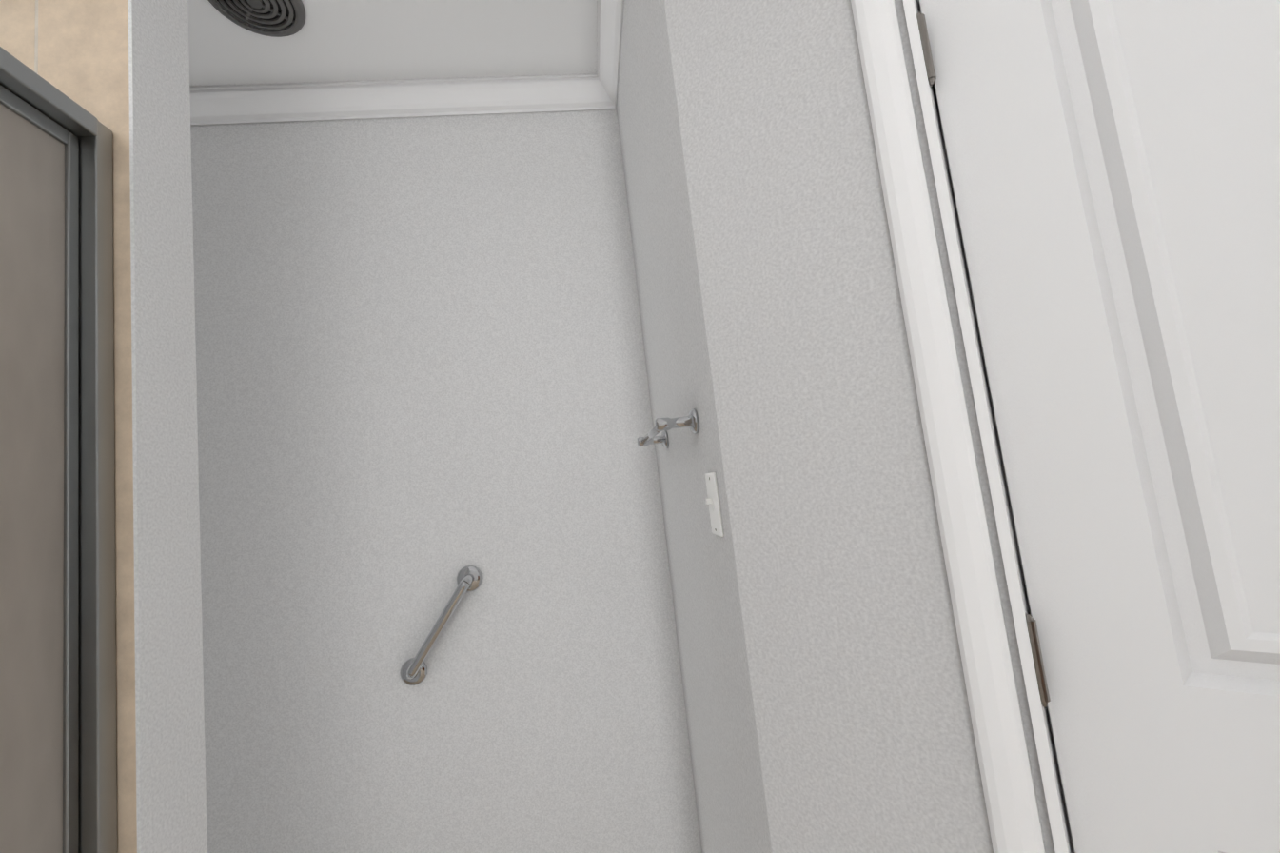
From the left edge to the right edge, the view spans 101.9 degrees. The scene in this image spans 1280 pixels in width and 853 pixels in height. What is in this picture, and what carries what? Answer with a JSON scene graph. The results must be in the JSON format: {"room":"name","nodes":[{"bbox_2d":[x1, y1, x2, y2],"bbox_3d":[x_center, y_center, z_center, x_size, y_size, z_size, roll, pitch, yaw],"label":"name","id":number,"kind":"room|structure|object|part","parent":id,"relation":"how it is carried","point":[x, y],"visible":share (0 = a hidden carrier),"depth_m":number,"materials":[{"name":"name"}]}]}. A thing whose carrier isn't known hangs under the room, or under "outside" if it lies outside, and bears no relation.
{"room":"bathroom","nodes":[
{"label":"bathroom","id":0,"kind":"room"},
{"bbox_2d":[127,0,147,852],"bbox_3d":[-0.798,0.102,0.825,0.006,2.700,0.010,-6,-6,-6],"label":"wall cap","id":1,"kind":"object","parent":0,"point":[140,716],"visible":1,"depth_m":0.83,"materials":[{"name":"paint"}]},
{"bbox_2d":[137,0,207,852],"bbox_3d":[-1.320,0.161,0.836,1.050,2.700,0.120,-6,-6,-6],"label":"wall","id":2,"kind":"structure","parent":0,"point":[176,792],"depth_m":0.90,"materials":[{"name":"paint"}]},
{"bbox_2d":[0,0,137,852],"bbox_3d":[-1.287,0.381,0.749,1.034,2.240,0.010,-6,-6,-6],"label":"tiled wall","id":3,"kind":"structure","parent":2,"relation":"attached to","point":[76,51],"depth_m":0.87,"materials":[{"name":"beige tile"}]},
{"bbox_2d":[187,0,597,86],"bbox_3d":[0.098,-1.539,-0.377,4.190,0.100,4.820,-6,-6,-6],"label":"ceiling","id":4,"kind":"structure","parent":0,"point":[350,40],"depth_m":1.61,"materials":[{"name":"paint"}]},
{"bbox_2d":[208,0,305,37],"bbox_3d":[-1.054,-1.165,1.420,0.236,0.015,0.236,-6,-6,-6],"label":"ceiling vent","id":5,"kind":"object","parent":4,"relation":"in","point":[273,14],"visible":0.98,"depth_m":1.46,"materials":[{"name":"grey"}]},
{"bbox_2d":[190,109,701,852],"bbox_3d":[-0.932,0.208,1.705,2.225,2.700,0.120,-6,-6,-6],"label":"wall","id":6,"kind":"structure","parent":0,"point":[421,374],"depth_m":1.67,"materials":[{"name":"paint"}]},
{"bbox_2d":[189,0,624,125],"bbox_3d":[0.108,-1.445,-0.387,3.950,0.090,4.580,-6,-6,-6],"label":"crown molding","id":7,"kind":"structure","parent":6,"relation":"attached to","point":[279,103],"depth_m":1.76,"materials":[{"name":"white"}]},
{"bbox_2d":[399,565,482,685],"bbox_3d":[-0.616,0.616,1.597,0.268,0.338,0.057,-6,-6,-6],"label":"grab bar","id":8,"kind":"object","parent":6,"relation":"attached to","point":[414,670],"visible":1,"depth_m":1.59,"materials":[{"name":"silver metal"}]},
{"bbox_2d":[616,0,772,852],"bbox_3d":[0.148,0.054,1.382,0.120,2.700,0.990,-6,-6,-6],"label":"wall","id":9,"kind":"structure","parent":0,"point":[727,774],"depth_m":1.17,"materials":[{"name":"paint"}]},
{"bbox_2d":[637,408,698,448],"bbox_3d":[0.053,0.017,1.261,0.084,0.052,0.472,-6,-6,-6],"label":"towel bar","id":10,"kind":"object","parent":9,"relation":"attached to","point":[664,424],"visible":1,"depth_m":1.05,"materials":[{"name":"silver metal"}]},
{"bbox_2d":[705,472,723,536],"bbox_3d":[0.131,0.144,0.961,0.018,0.115,0.070,-6,-6,-6],"label":"light switch","id":11,"kind":"object","parent":9,"relation":"attached to","point":[712,501],"visible":1,"depth_m":0.95,"materials":[{"name":"white plastic"}]},
{"bbox_2d":[664,0,1055,852],"bbox_3d":[0.314,-0.023,0.815,0.372,2.700,0.120,-11,-8,39],"label":"wall","id":12,"kind":"structure","parent":0,"point":[862,712],"depth_m":0.77,"materials":[{"name":"paint"}]},
{"bbox_3d":[0.407,1.230,-0.664,4.190,0.100,4.820,-6,-6,-6],"label":"floor","id":13,"kind":"structure","parent":0,"visible":0},
{"bbox_2d":[0,46,117,852],"bbox_3d":[-1.208,0.453,0.161,1.053,1.960,1.148,-6,-6,-6],"label":"mirror","id":14,"kind":"object","parent":13,"relation":"on","point":[58,789],"visible":1,"depth_m":0.75,"materials":[{"name":"glass"}]},
{"bbox_3d":[-0.788,0.410,0.465,0.005,1.789,0.533,-6,-6,-6],"label":"door glass","id":15,"kind":"part","parent":14,"relation":"part of","materials":[{"name":"grey mirror"}]},
{"bbox_3d":[-0.788,0.416,0.464,0.016,1.849,0.567,-6,-6,-6],"label":"door frame","id":16,"kind":"part","parent":14,"relation":"part of","materials":[{"name":"silver metal"}]},
{"bbox_3d":[0.626,-1.113,0.570,0.608,0.665,0.608,-6,-6,-6],"label":"wall","id":17,"kind":"structure","parent":0,"visible":0},
{"bbox_2d":[850,0,1075,852],"bbox_3d":[0.766,0.191,0.428,0.864,2.097,0.138,-11,-8,39],"label":"door frame","id":18,"kind":"structure","parent":17,"relation":"attached to","point":[1012,805],"depth_m":0.65,"materials":[{"name":"white wood"}]},
{"bbox_2d":[916,0,1279,852],"bbox_3d":[0.737,0.227,0.407,0.735,2.009,0.058,-11,-8,39],"label":"door leaf","id":19,"kind":"structure","parent":17,"relation":"in","point":[1115,169],"depth_m":0.57,"materials":[{"name":"white wood"}]},
{"bbox_3d":[0.389,-0.499,0.699,0.040,0.104,0.037,-6,-6,-6],"label":"door hinge","id":20,"kind":"part","parent":19,"relation":"part of","materials":[{"name":"silver metal"}]},
{"bbox_3d":[0.475,0.272,0.620,0.040,0.104,0.037,-6,-6,-6],"label":"door hinge","id":21,"kind":"part","parent":19,"relation":"part of","materials":[{"name":"silver metal"}]}
]}

